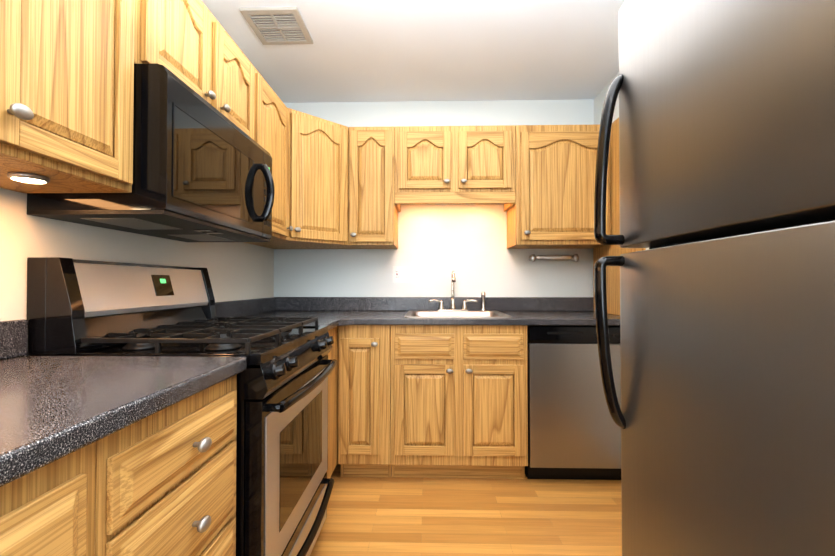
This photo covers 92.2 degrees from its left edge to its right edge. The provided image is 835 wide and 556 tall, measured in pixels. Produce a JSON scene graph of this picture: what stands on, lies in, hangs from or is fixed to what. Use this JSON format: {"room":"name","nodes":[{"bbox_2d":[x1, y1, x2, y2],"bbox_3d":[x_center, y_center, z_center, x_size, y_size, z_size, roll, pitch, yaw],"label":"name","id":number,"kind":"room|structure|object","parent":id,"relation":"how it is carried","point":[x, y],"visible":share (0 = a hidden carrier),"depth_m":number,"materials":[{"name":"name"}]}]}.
{"room":"kitchen","nodes":[
{"label":"kitchen","id":0,"kind":"room"},
{"bbox_2d":[0,188,273,355],"bbox_3d":[-1.180,-0.089,0.280,0.120,2.477,5.340,0,-1,1],"label":"wall","id":1,"kind":"structure","parent":0,"point":[240,271],"depth_m":1.42,"materials":[{"name":"paint"}]},
{"bbox_2d":[0,0,134,192],"bbox_3d":[-0.928,-0.630,0.718,0.358,0.777,0.812,0,-1,1],"label":"upper cabinet","id":2,"kind":"object","parent":1,"relation":"attached to","point":[66,94],"visible":1,"depth_m":0.91,"materials":[{"name":"brown wood"}]},
{"bbox_2d":[7,172,49,183],"bbox_3d":[-0.904,-0.232,0.936,0.071,0.012,0.071,0,-1,-11],"label":"recessed light","id":3,"kind":"object","parent":2,"relation":"attached to","point":[29,177],"visible":0.98,"depth_m":0.90,"materials":[{"name":"white glass"}]},
{"bbox_2d":[134,0,254,139],"bbox_3d":[-0.908,-0.803,1.509,0.358,0.409,0.760,0,-1,1],"label":"upper cabinet","id":4,"kind":"object","parent":1,"relation":"attached to","point":[191,44],"visible":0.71,"depth_m":1.42,"materials":[{"name":"brown wood"}]},
{"bbox_2d":[27,63,274,241],"bbox_3d":[-0.854,-0.383,1.502,0.464,0.424,0.756,0,-1,1],"label":"over-the-range microwave","id":5,"kind":"object","parent":4,"relation":"attached to","point":[202,169],"visible":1,"depth_m":1.23,"materials":[{"name":"black plastic"}]},
{"bbox_2d":[253,66,292,239],"bbox_3d":[-0.893,-0.611,2.115,0.358,0.777,0.452,0,-1,1],"label":"upper cabinet","id":6,"kind":"object","parent":1,"relation":"attached to","point":[271,133],"visible":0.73,"depth_m":2.13,"materials":[{"name":"brown wood"}]},
{"bbox_2d":[244,108,355,248],"bbox_3d":[-0.757,-0.604,2.636,0.605,0.777,0.617,0,-1,1],"label":"upper cabinet","id":7,"kind":"object","parent":1,"relation":"attached to","point":[318,183],"visible":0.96,"depth_m":2.47,"materials":[{"name":"brown wood"}]},
{"bbox_2d":[202,0,624,102],"bbox_3d":[0.044,-1.377,0.268,2.930,0.100,5.940,0,-1,1],"label":"ceiling","id":8,"kind":"structure","parent":0,"point":[413,50],"depth_m":2.30,"materials":[{"name":"paint"}]},
{"bbox_2d":[239,7,312,44],"bbox_3d":[-0.716,-1.294,2.076,0.280,0.018,0.280,0,-1,1],"label":"ceiling vent","id":9,"kind":"object","parent":8,"relation":"in","point":[276,25],"visible":1,"depth_m":2.06,"materials":[{"name":"grey metal"}]},
{"bbox_2d":[274,99,593,296],"bbox_3d":[0.112,-0.052,2.979,2.570,2.477,0.120,0,-1,1],"label":"wall","id":10,"kind":"structure","parent":0,"point":[438,244],"depth_m":2.92,"materials":[{"name":"paint"}]},
{"bbox_2d":[349,126,397,248],"bbox_3d":[-0.298,-0.602,2.755,0.301,0.777,0.358,0,-1,1],"label":"upper cabinet","id":11,"kind":"object","parent":10,"relation":"attached to","point":[373,217],"visible":0.85,"depth_m":2.61,"materials":[{"name":"brown wood"}]},
{"bbox_2d":[393,266,408,282],"bbox_3d":[-0.122,-0.026,2.916,0.116,0.120,0.016,0,-1,1],"label":"electrical outlet plate","id":12,"kind":"object","parent":10,"relation":"attached to","point":[400,274],"visible":1,"depth_m":2.92,"materials":[{"name":"white plastic"}]},
{"bbox_2d":[395,125,515,211],"bbox_3d":[0.247,-0.737,2.743,0.784,0.507,0.358,0,-1,1],"label":"upper cabinet","id":13,"kind":"object","parent":10,"relation":"attached to","point":[454,164],"visible":1,"depth_m":2.60,"materials":[{"name":"brown wood"}]},
{"bbox_2d":[528,254,578,261],"bbox_3d":[0.973,-0.142,2.868,0.347,0.058,0.060,0,-1,1],"label":"towel rail","id":14,"kind":"object","parent":10,"relation":"attached to","point":[533,257],"visible":1,"depth_m":2.85,"materials":[{"name":"silver metal"}]},
{"bbox_2d":[310,463,621,555],"bbox_3d":[0.044,1.201,0.233,2.930,0.103,5.940,0,-1,1],"label":"floor","id":15,"kind":"structure","parent":0,"point":[393,516],"depth_m":1.97,"materials":[{"name":"laminate"}]},
{"bbox_2d":[0,442,95,555],"bbox_3d":[-0.789,0.696,0.252,0.658,0.908,0.763,0,-1,1],"label":"base cabinet","id":16,"kind":"object","parent":15,"relation":"on","point":[48,510],"visible":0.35,"depth_m":0.55,"materials":[{"name":"brown wood"}]},
{"bbox_2d":[95,375,236,555],"bbox_3d":[-0.774,0.704,0.867,0.658,0.908,0.464,0,-1,1],"label":"base cabinet","id":17,"kind":"object","parent":15,"relation":"on","point":[165,481],"visible":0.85,"depth_m":0.80,"materials":[{"name":"brown wood"}]},
{"bbox_2d":[26,257,336,555],"bbox_3d":[-0.716,0.557,1.486,0.737,1.219,0.754,0,-1,1],"label":"range","id":18,"kind":"object","parent":15,"relation":"on","point":[284,483],"visible":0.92,"depth_m":1.25,"materials":[{"name":"black metal"}]},
{"bbox_2d":[326,326,337,477],"bbox_3d":[-0.763,0.725,2.399,0.604,0.908,1.056,0,-1,1],"label":"base cabinet","id":19,"kind":"object","parent":15,"relation":"on","point":[332,354],"depth_m":2.22,"materials":[{"name":"brown wood"}]},
{"bbox_2d":[215,271,619,330],"bbox_3d":[0.097,0.177,2.385,2.325,0.468,1.059,0,-1,1],"label":"countertop","id":20,"kind":"structure","parent":19,"relation":"on","point":[331,312],"depth_m":2.78,"materials":[{"name":"stone"}]},
{"bbox_2d":[404,271,511,317],"bbox_3d":[0.244,0.180,2.607,0.636,0.468,0.544,0,-1,1],"label":"sink basin","id":21,"kind":"object","parent":20,"relation":"in","point":[415,307],"depth_m":2.84,"materials":[{"name":"silver metal"}]},
{"bbox_2d":[338,325,391,476],"bbox_3d":[-0.301,0.727,2.587,0.301,0.908,0.656,0,-1,1],"label":"base cabinet","id":22,"kind":"object","parent":15,"relation":"on","point":[363,400],"visible":0.88,"depth_m":2.30,"materials":[{"name":"brown wood"}]},
{"bbox_2d":[390,325,527,478],"bbox_3d":[0.243,0.727,2.574,0.784,0.908,0.656,0,-1,1],"label":"base cabinet","id":23,"kind":"object","parent":15,"relation":"on","point":[458,401],"visible":0.98,"depth_m":2.29,"materials":[{"name":"brown wood"}]},
{"bbox_2d":[525,325,620,479],"bbox_3d":[0.942,0.729,2.564,0.596,0.904,0.607,0,-1,1],"label":"dishwasher","id":24,"kind":"object","parent":15,"relation":"on","point":[574,430],"visible":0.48,"depth_m":2.27,"materials":[{"name":"silver metal"}]},
{"bbox_2d":[594,0,834,555],"bbox_3d":[0.783,0.280,0.477,0.841,1.745,0.760,0,-1,1],"label":"refrigerator","id":25,"kind":"object","parent":15,"relation":"on","point":[723,417],"visible":1,"depth_m":0.54,"materials":[{"name":"grey metal"}]},
{"bbox_3d":[-0.808,0.685,-0.521,0.658,0.908,0.778,0,-1,1],"label":"base cabinet","id":26,"kind":"object","parent":15,"relation":"on","visible":0},
{"bbox_2d":[0,319,246,486],"bbox_3d":[-0.806,0.169,0.083,0.633,0.138,2.051,0,-1,1],"label":"countertop","id":27,"kind":"structure","parent":26,"relation":"on","point":[53,408],"depth_m":0.75,"materials":[{"name":"stone"}]},
{"bbox_2d":[594,72,648,249],"bbox_3d":[1.269,-0.089,0.220,0.120,2.477,5.340,0,-1,1],"label":"wall","id":28,"kind":"structure","parent":0,"point":[599,99],"depth_m":2.78,"materials":[{"name":"paint"}]},
{"bbox_2d":[507,118,645,315],"bbox_3d":[0.951,-0.380,2.561,0.628,1.226,0.677,0,-1,1],"label":"upper cabinet","id":29,"kind":"object","parent":28,"relation":"attached to","point":[552,207],"visible":0.75,"depth_m":2.58,"materials":[{"name":"brown wood"}]}
]}

